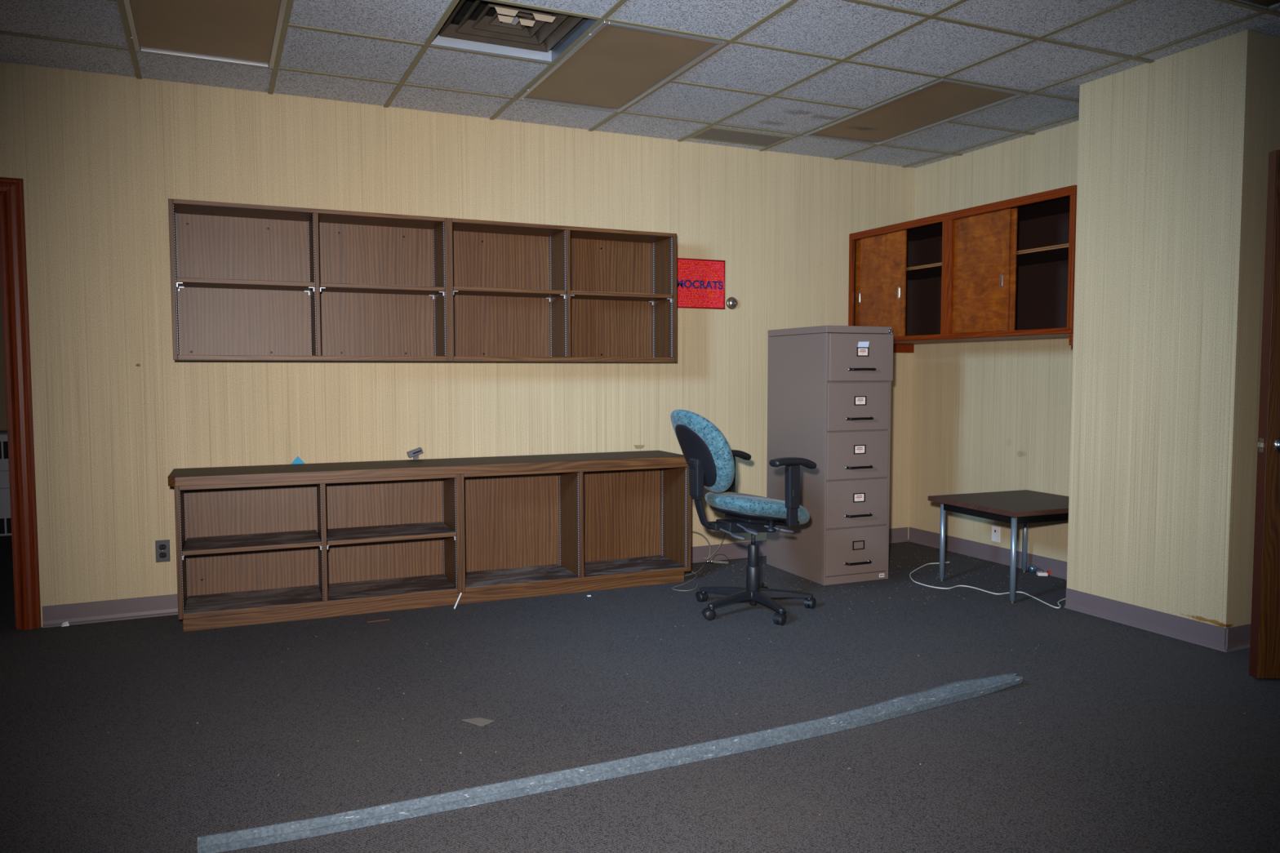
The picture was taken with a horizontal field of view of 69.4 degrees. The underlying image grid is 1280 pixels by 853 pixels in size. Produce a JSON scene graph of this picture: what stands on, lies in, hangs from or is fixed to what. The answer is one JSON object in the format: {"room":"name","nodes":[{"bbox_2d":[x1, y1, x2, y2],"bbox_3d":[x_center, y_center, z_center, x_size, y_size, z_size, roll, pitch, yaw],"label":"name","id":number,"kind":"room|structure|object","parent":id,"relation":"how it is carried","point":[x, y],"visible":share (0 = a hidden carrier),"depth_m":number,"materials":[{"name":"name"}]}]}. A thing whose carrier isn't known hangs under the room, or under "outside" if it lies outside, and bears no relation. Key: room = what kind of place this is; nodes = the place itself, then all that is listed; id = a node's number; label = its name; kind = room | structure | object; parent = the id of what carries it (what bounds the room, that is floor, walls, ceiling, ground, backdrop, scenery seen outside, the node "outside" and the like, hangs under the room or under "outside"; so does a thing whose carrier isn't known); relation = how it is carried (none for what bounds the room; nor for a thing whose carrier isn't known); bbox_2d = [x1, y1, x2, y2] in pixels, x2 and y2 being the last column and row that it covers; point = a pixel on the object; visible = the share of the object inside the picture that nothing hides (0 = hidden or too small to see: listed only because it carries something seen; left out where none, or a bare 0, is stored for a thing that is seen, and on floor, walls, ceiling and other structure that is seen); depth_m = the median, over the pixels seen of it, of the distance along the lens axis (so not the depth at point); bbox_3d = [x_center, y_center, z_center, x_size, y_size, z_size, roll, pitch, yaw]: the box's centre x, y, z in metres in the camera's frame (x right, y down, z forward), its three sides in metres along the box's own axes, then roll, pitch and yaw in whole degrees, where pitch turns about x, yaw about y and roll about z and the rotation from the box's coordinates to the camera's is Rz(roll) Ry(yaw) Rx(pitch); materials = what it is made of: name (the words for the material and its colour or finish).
{"room":"back office","nodes":[
{"label":"back office","id":0,"kind":"room"},
{"bbox_2d":[0,268,7,430],"bbox_3d":[-5.021,-0.691,7.460,4.200,3.040,0.100,-2,4,-25],"label":"wall","id":1,"kind":"structure","parent":0,"point":[3,425],"depth_m":7.39,"materials":[{"name":"paper"}]},
{"bbox_2d":[0,61,915,627],"bbox_3d":[-1.231,-0.574,5.372,7.320,3.040,0.120,-2,4,-25],"label":"wall","id":2,"kind":"structure","parent":0,"point":[100,158],"depth_m":5.09,"materials":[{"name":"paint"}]},
{"bbox_2d":[0,177,41,630],"bbox_3d":[-3.483,-0.088,4.343,1.073,2.199,0.144,-2,4,-25],"label":"door frame","id":3,"kind":"structure","parent":2,"relation":"in","point":[13,262],"depth_m":4.49,"materials":[{"name":"brown wood"}]},
{"bbox_2d":[155,539,170,562],"bbox_3d":[-2.477,0.647,4.794,0.066,0.114,0.009,-2,4,-25],"label":"wall outlet","id":4,"kind":"object","parent":2,"relation":"attached to","point":[162,547],"visible":1,"depth_m":4.79,"materials":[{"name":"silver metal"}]},
{"bbox_2d":[159,552,166,558],"bbox_3d":[-2.476,0.668,4.793,0.033,0.029,0.004,-2,4,-25],"label":"receptacle","id":5,"kind":"object","parent":4,"relation":"attached to","point":[162,555],"depth_m":4.79,"materials":[{"name":"brown plastic"}]},
{"bbox_2d":[159,544,166,550],"bbox_3d":[-2.476,0.626,4.791,0.033,0.029,0.004,-2,4,-25],"label":"receptacle","id":6,"kind":"object","parent":4,"relation":"attached to","point":[162,547],"depth_m":4.79,"materials":[{"name":"brown plastic"}]},
{"bbox_2d":[290,456,304,464],"bbox_3d":[-1.871,0.186,5.051,0.086,0.051,0.004,-2,4,-25],"label":"note","id":7,"kind":"object","parent":2,"relation":"attached to","point":[297,460],"visible":0.64,"depth_m":5.05,"materials":[{"name":"paper"}]},
{"bbox_2d":[168,198,450,361],"bbox_3d":[-1.719,-0.735,4.887,1.353,0.772,0.331,-2,4,-25],"label":"bookcase","id":8,"kind":"object","parent":2,"relation":"attached to","point":[249,282],"visible":1,"depth_m":4.95,"materials":[{"name":"brown wood"}]},
{"bbox_2d":[406,447,422,459],"bbox_3d":[-1.291,0.155,5.297,0.088,0.068,0.039,-2,4,-25],"label":"clip","id":9,"kind":"object","parent":2,"relation":"attached to","point":[415,453],"visible":1,"depth_m":5.28,"materials":[{"name":"grey plastic"}]},
{"bbox_2d":[42,527,908,627],"bbox_3d":[-0.484,0.874,5.729,5.468,0.105,0.016,-2,4,-25],"label":"baseboard","id":10,"kind":"structure","parent":2,"relation":"attached to","point":[55,615],"depth_m":4.76,"materials":[{"name":"plastic"}]},
{"bbox_2d":[441,217,676,362],"bbox_3d":[-0.475,-0.771,5.461,1.388,0.772,0.331,-2,4,-25],"label":"bookcase","id":11,"kind":"object","parent":2,"relation":"attached to","point":[519,291],"visible":0.88,"depth_m":5.53,"materials":[{"name":"brown wood"}]},
{"bbox_2d":[633,444,644,448],"bbox_3d":[-0.005,0.131,5.915,0.080,0.026,0.001,-2,4,-25],"label":"scrap","id":12,"kind":"object","parent":2,"relation":"attached to","point":[637,446],"visible":1,"depth_m":5.92,"materials":[{"name":"beige paper"}]},
{"bbox_2d":[676,257,724,309],"bbox_3d":[0.323,-0.930,5.999,0.525,0.321,0.010,-2,4,-25],"label":"poster","id":13,"kind":"object","parent":2,"relation":"attached to","point":[700,282],"visible":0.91,"depth_m":6.03,"materials":[{"name":"red paper"}]},
{"bbox_2d":[709,518,728,558],"bbox_3d":[0.539,0.676,6.146,0.192,0.394,0.020,-2,4,-27],"label":"cable","id":14,"kind":"object","parent":2,"relation":"attached to","point":[716,550],"visible":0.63,"depth_m":6.14,"materials":[{"name":"grey plastic"}]},
{"bbox_2d":[726,297,737,309],"bbox_3d":[0.617,-0.820,6.126,0.082,0.082,0.039,-2,4,-25],"label":"thermostat","id":15,"kind":"object","parent":2,"relation":"attached to","point":[731,302],"visible":1,"depth_m":6.12,"materials":[{"name":"silver metal"}]},
{"bbox_2d":[0,535,1279,852],"bbox_3d":[-0.558,1.048,4.112,9.600,0.050,9.900,-2,4,-25],"label":"floor","id":16,"kind":"structure","parent":0,"point":[1108,712],"depth_m":3.31,"materials":[{"name":"carpet"}]},
{"bbox_2d":[0,430,11,536],"bbox_3d":[-5.070,0.442,7.247,1.753,0.803,0.345,-2,4,-25],"label":"wall heater","id":17,"kind":"object","parent":16,"relation":"on","point":[5,503],"visible":0.09,"depth_m":7.14,"materials":[{"name":"beige metal"}]},
{"bbox_2d":[0,441,1,458],"bbox_3d":[-4.989,0.185,7.090,0.145,0.135,0.002,-2,4,-25],"label":"grille","id":18,"kind":"object","parent":17,"relation":"attached to","point":[0,442],"depth_m":7.12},
{"bbox_2d":[0,518,4,533],"bbox_3d":[-4.988,0.773,7.125,0.145,0.120,0.002,-2,4,-25],"label":"grille","id":19,"kind":"object","parent":17,"relation":"attached to","point":[2,520],"depth_m":7.15,"materials":[{"name":"black metal"}]},
{"bbox_2d":[3,441,8,458],"bbox_3d":[-4.846,0.180,7.156,0.145,0.135,0.002,-2,4,-25],"label":"grille","id":20,"kind":"object","parent":17,"relation":"attached to","point":[5,443],"depth_m":7.13,"materials":[{"name":"black metal"}]},
{"bbox_2d":[6,518,11,533],"bbox_3d":[-4.845,0.769,7.191,0.145,0.120,0.002,-2,4,-25],"label":"grille","id":21,"kind":"object","parent":17,"relation":"attached to","point":[8,520],"depth_m":7.16,"materials":[{"name":"black metal"}]},
{"bbox_2d":[60,621,69,626],"bbox_3d":[-2.867,0.984,4.603,0.040,0.022,0.024,-2,4,-25],"label":"paper scrap","id":22,"kind":"object","parent":16,"relation":"on","point":[65,624],"visible":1,"depth_m":4.60,"materials":[{"name":"white paper"}]},
{"bbox_2d":[173,473,461,631],"bbox_3d":[-1.681,0.617,4.908,1.375,0.719,0.420,-2,4,-23],"label":"bookcase","id":23,"kind":"object","parent":16,"relation":"on","point":[258,553],"visible":0.95,"depth_m":4.96,"materials":[{"name":"brown wood"}]},
{"bbox_2d":[167,450,687,486],"bbox_3d":[-1.066,0.220,5.139,2.762,0.045,0.434,-2,4,-23],"label":"countertop","id":24,"kind":"structure","parent":23,"relation":"on","point":[363,469],"depth_m":4.94,"materials":[{"name":"brown wood"}]},
{"bbox_2d":[367,618,389,622],"bbox_3d":[-1.330,0.987,4.695,0.110,0.003,0.010,-2,4,-25],"label":"wood sliver","id":25,"kind":"object","parent":16,"relation":"on","point":[387,619],"visible":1,"depth_m":4.69,"materials":[{"name":"brown wood"}]},
{"bbox_2d":[453,592,462,608],"bbox_3d":[-0.979,0.937,4.962,0.009,0.073,0.081,1,4,18],"label":"stick","id":26,"kind":"object","parent":16,"relation":"on","point":[460,593],"visible":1,"depth_m":4.96,"materials":[{"name":"paper"}]},
{"bbox_2d":[462,717,493,726],"bbox_3d":[-0.588,1.066,3.349,0.103,0.002,0.063,2,4,36],"label":"scrap","id":27,"kind":"object","parent":16,"relation":"on","point":[479,722],"depth_m":3.34,"materials":[{"name":"grey fabric"}]},
{"bbox_2d":[459,463,691,604],"bbox_3d":[-0.412,0.583,5.446,1.382,0.719,0.420,-2,4,-23],"label":"bookcase","id":28,"kind":"object","parent":16,"relation":"on","point":[532,533],"visible":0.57,"depth_m":5.53,"materials":[{"name":"brown wood"}]},
{"bbox_2d":[197,672,1023,852],"bbox_3d":[0.192,1.057,3.054,2.987,0.050,0.120,-2,4,-26],"label":"tape strip","id":29,"kind":"object","parent":16,"relation":"on","point":[953,692],"visible":1,"depth_m":2.87,"materials":[{"name":"plastic"}]},
{"bbox_2d":[21,596,1245,815],"bbox_3d":[-0.209,1.052,3.537,4.320,0.006,2.799,-2,4,-25],"label":"crumbs","id":30,"kind":"object","parent":16,"relation":"on","point":[672,597],"visible":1,"depth_m":3.40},
{"bbox_2d":[671,570,697,591],"bbox_3d":[0.299,0.920,5.535,0.138,0.032,0.453,1,4,15],"label":"cable","id":31,"kind":"object","parent":16,"relation":"on","point":[691,571],"visible":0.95,"depth_m":5.43,"materials":[{"name":"grey plastic"}]},
{"bbox_2d":[684,564,703,576],"bbox_3d":[0.351,0.914,5.846,0.046,0.009,0.375,1,4,25],"label":"cable","id":32,"kind":"object","parent":16,"relation":"on","point":[703,564],"visible":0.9,"depth_m":5.80,"materials":[{"name":"grey plastic"}]},
{"bbox_2d":[691,530,711,559],"bbox_3d":[0.330,0.779,6.054,0.296,0.202,0.022,-1,4,-21],"label":"cable","id":33,"kind":"object","parent":16,"relation":"on","point":[704,536],"visible":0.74,"depth_m":6.10,"materials":[{"name":"grey plastic"}]},
{"bbox_2d":[706,554,728,564],"bbox_3d":[0.511,0.873,6.078,0.149,0.060,0.042,0,3,1],"label":"connector","id":34,"kind":"object","parent":16,"relation":"on","point":[711,561],"visible":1,"depth_m":6.07,"materials":[{"name":"silver metal"}]},
{"bbox_2d":[670,409,816,625],"bbox_3d":[0.532,0.440,4.824,0.795,1.075,0.646,-2,4,-30],"label":"office chair","id":35,"kind":"object","parent":16,"relation":"on","point":[708,454],"visible":1,"depth_m":4.66,"materials":[{"name":"teal fabric"}]},
{"bbox_2d":[695,591,708,598],"bbox_3d":[0.341,0.920,5.079,0.046,0.030,0.065,-2,4,-30],"label":"hood","id":36,"kind":"object","parent":35,"relation":"attached to","point":[700,594],"depth_m":5.06,"materials":[{"name":"black plastic"}]},
{"bbox_2d":[702,607,715,615],"bbox_3d":[0.352,0.942,4.710,0.064,0.030,0.044,-1,4,-17],"label":"hood","id":37,"kind":"object","parent":35,"relation":"attached to","point":[708,611],"depth_m":4.69,"materials":[{"name":"black plastic"}]},
{"bbox_2d":[772,612,786,621],"bbox_3d":[0.697,0.947,4.611,0.044,0.030,0.064,3,4,40],"label":"hood","id":38,"kind":"object","parent":35,"relation":"attached to","point":[780,616],"depth_m":4.60,"materials":[{"name":"black plastic"}]},
{"bbox_2d":[804,597,815,604],"bbox_3d":[0.907,0.928,4.930,0.044,0.030,0.064,2,4,31],"label":"hood","id":39,"kind":"object","parent":35,"relation":"attached to","point":[808,601],"depth_m":4.91,"materials":[{"name":"black plastic"}]},
{"bbox_2d":[766,325,893,585],"bbox_3d":[1.185,0.154,5.780,0.468,1.531,0.731,-1,4,-22],"label":"filing cabinet","id":40,"kind":"object","parent":16,"relation":"on","point":[828,387],"visible":1,"depth_m":5.52,"materials":[{"name":"beige metal"}]},
{"bbox_2d":[689,542,1066,618],"bbox_3d":[1.442,0.918,5.752,1.995,0.006,1.504,-2,4,-25],"label":"debris","id":41,"kind":"object","parent":16,"relation":"on","point":[908,542],"visible":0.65,"depth_m":5.63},
{"bbox_2d":[909,561,1066,608],"bbox_3d":[2.039,0.934,5.471,0.653,0.007,1.151,-2,4,-31],"label":"wire","id":42,"kind":"object","parent":16,"relation":"on","point":[1060,606],"visible":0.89,"depth_m":5.36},
{"bbox_2d":[928,489,1069,603],"bbox_3d":[2.224,0.685,5.411,0.766,0.512,0.699,-1,4,-22],"label":"side table","id":43,"kind":"object","parent":16,"relation":"on","point":[1024,507],"visible":0.77,"depth_m":5.27,"materials":[{"name":"brown laminate"}]},
{"bbox_2d":[1027,564,1051,576],"bbox_3d":[2.519,0.892,5.753,0.140,0.059,0.163,0,3,-7],"label":"connector","id":44,"kind":"object","parent":16,"relation":"on","point":[1032,568],"visible":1,"depth_m":5.75,"materials":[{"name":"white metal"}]},
{"bbox_2d":[1248,149,1279,678],"bbox_3d":[2.933,-0.031,3.681,0.874,2.120,0.116,0,3,1],"label":"door","id":45,"kind":"structure","parent":16,"relation":"on","point":[1264,645],"depth_m":3.72,"materials":[{"name":"brown wood"}]},
{"bbox_2d":[0,0,1279,168],"bbox_3d":[0.036,-1.616,2.198,7.479,0.022,6.577,-2,4,-25],"label":"ceiling","id":46,"kind":"structure","parent":0,"point":[792,69],"depth_m":4.35,"materials":[{"name":"tile"}]},
{"bbox_2d":[123,0,287,68],"bbox_3d":[-1.787,-1.749,3.787,0.595,0.124,1.210,-2,4,-25],"label":"ceiling light","id":47,"kind":"object","parent":46,"relation":"attached to","point":[240,32],"visible":1,"depth_m":3.96,"materials":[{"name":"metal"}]},
{"bbox_2d":[430,0,598,62],"bbox_3d":[-0.561,-1.770,4.015,0.600,0.113,0.600,-2,4,-25],"label":"ceiling vent","id":48,"kind":"object","parent":46,"relation":"in","point":[482,26],"visible":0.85,"depth_m":4.13,"materials":[{"name":"metal"}]},
{"bbox_2d":[517,21,726,112],"bbox_3d":[-0.138,-1.797,4.549,0.603,0.124,1.210,-2,4,-25],"label":"ceiling light","id":49,"kind":"object","parent":46,"relation":"attached to","point":[615,65],"visible":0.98,"depth_m":4.46,"materials":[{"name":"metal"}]},
{"bbox_2d":[690,128,789,146],"bbox_3d":[0.631,-1.823,5.821,0.590,0.011,0.226,-2,4,-25],"label":"ceiling vent","id":50,"kind":"object","parent":46,"relation":"in","point":[712,134],"visible":1,"depth_m":5.82,"materials":[{"name":"grey metal"}]},
{"bbox_2d":[803,78,1026,145],"bbox_3d":[1.531,-1.845,5.320,0.590,0.124,1.210,-2,4,-25],"label":"ceiling light","id":51,"kind":"object","parent":46,"relation":"attached to","point":[942,100],"visible":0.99,"depth_m":5.25,"materials":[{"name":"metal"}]},
{"bbox_2d":[909,120,1079,561],"bbox_3d":[2.456,-0.615,5.974,0.120,3.040,1.883,-2,4,-25],"label":"wall","id":52,"kind":"structure","parent":0,"point":[987,416],"depth_m":6.11,"materials":[{"name":"paint"}]},
{"bbox_2d":[848,184,1076,352],"bbox_3d":[2.135,-0.901,5.809,0.582,0.833,1.879,-2,4,-25],"label":"upper cabinet","id":53,"kind":"object","parent":52,"relation":"attached to","point":[1005,269],"visible":0.83,"depth_m":5.66,"materials":[{"name":"brown wood"}]},
{"bbox_2d":[906,265,942,279],"bbox_3d":[1.973,-1.047,6.228,0.489,0.018,0.932,-2,4,-25],"label":"shelf","id":54,"kind":"object","parent":53,"relation":"attached to","point":[921,272],"depth_m":6.26,"materials":[{"name":"brown wood"}]},
{"bbox_2d":[1016,247,1068,266],"bbox_3d":[2.364,-0.998,5.385,0.489,0.018,0.893,-2,4,-25],"label":"shelf","id":55,"kind":"object","parent":53,"relation":"attached to","point":[1040,256],"depth_m":5.41,"materials":[{"name":"brown wood"}]},
{"bbox_2d":[908,527,1066,579],"bbox_3d":[2.397,0.852,6.033,0.016,0.105,1.883,-2,4,-25],"label":"baseboard","id":56,"kind":"structure","parent":52,"relation":"attached to","point":[1058,568],"depth_m":6.20,"materials":[{"name":"plastic"}]},
{"bbox_2d":[991,525,999,542],"bbox_3d":[2.356,0.713,6.118,0.009,0.104,0.070,-2,4,-25],"label":"wall jack","id":57,"kind":"object","parent":52,"relation":"attached to","point":[995,530],"visible":1,"depth_m":6.11,"materials":[{"name":"white plastic"}]},
{"bbox_2d":[1000,274,1002,287],"bbox_3d":[2.073,-0.837,5.302,0.001,0.074,0.019,-2,4,-25],"label":"handle","id":58,"kind":"object","parent":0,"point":[1001,275],"depth_m":5.30,"materials":[{"name":"silver metal"}]},
{"bbox_2d":[1066,0,1279,627],"bbox_3d":[3.309,-0.550,4.861,1.870,3.040,0.857,-2,4,-25],"label":"wall pillar","id":59,"kind":"structure","parent":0,"point":[1174,149],"depth_m":4.36,"materials":[{"name":"paint"}]},
{"bbox_2d":[1064,587,1228,652],"bbox_3d":[2.458,0.940,4.547,0.016,0.105,0.869,-2,4,-25],"label":"baseboard","id":60,"kind":"structure","parent":59,"relation":"attached to","point":[1211,636],"depth_m":4.50,"materials":[{"name":"plastic"}]},
{"bbox_2d":[1223,623,1250,652],"bbox_3d":[2.922,0.954,4.288,0.632,0.105,0.016,-2,4,-25],"label":"baseboard","id":61,"kind":"structure","parent":59,"relation":"attached to","point":[1239,637],"depth_m":4.20,"materials":[{"name":"plastic"}]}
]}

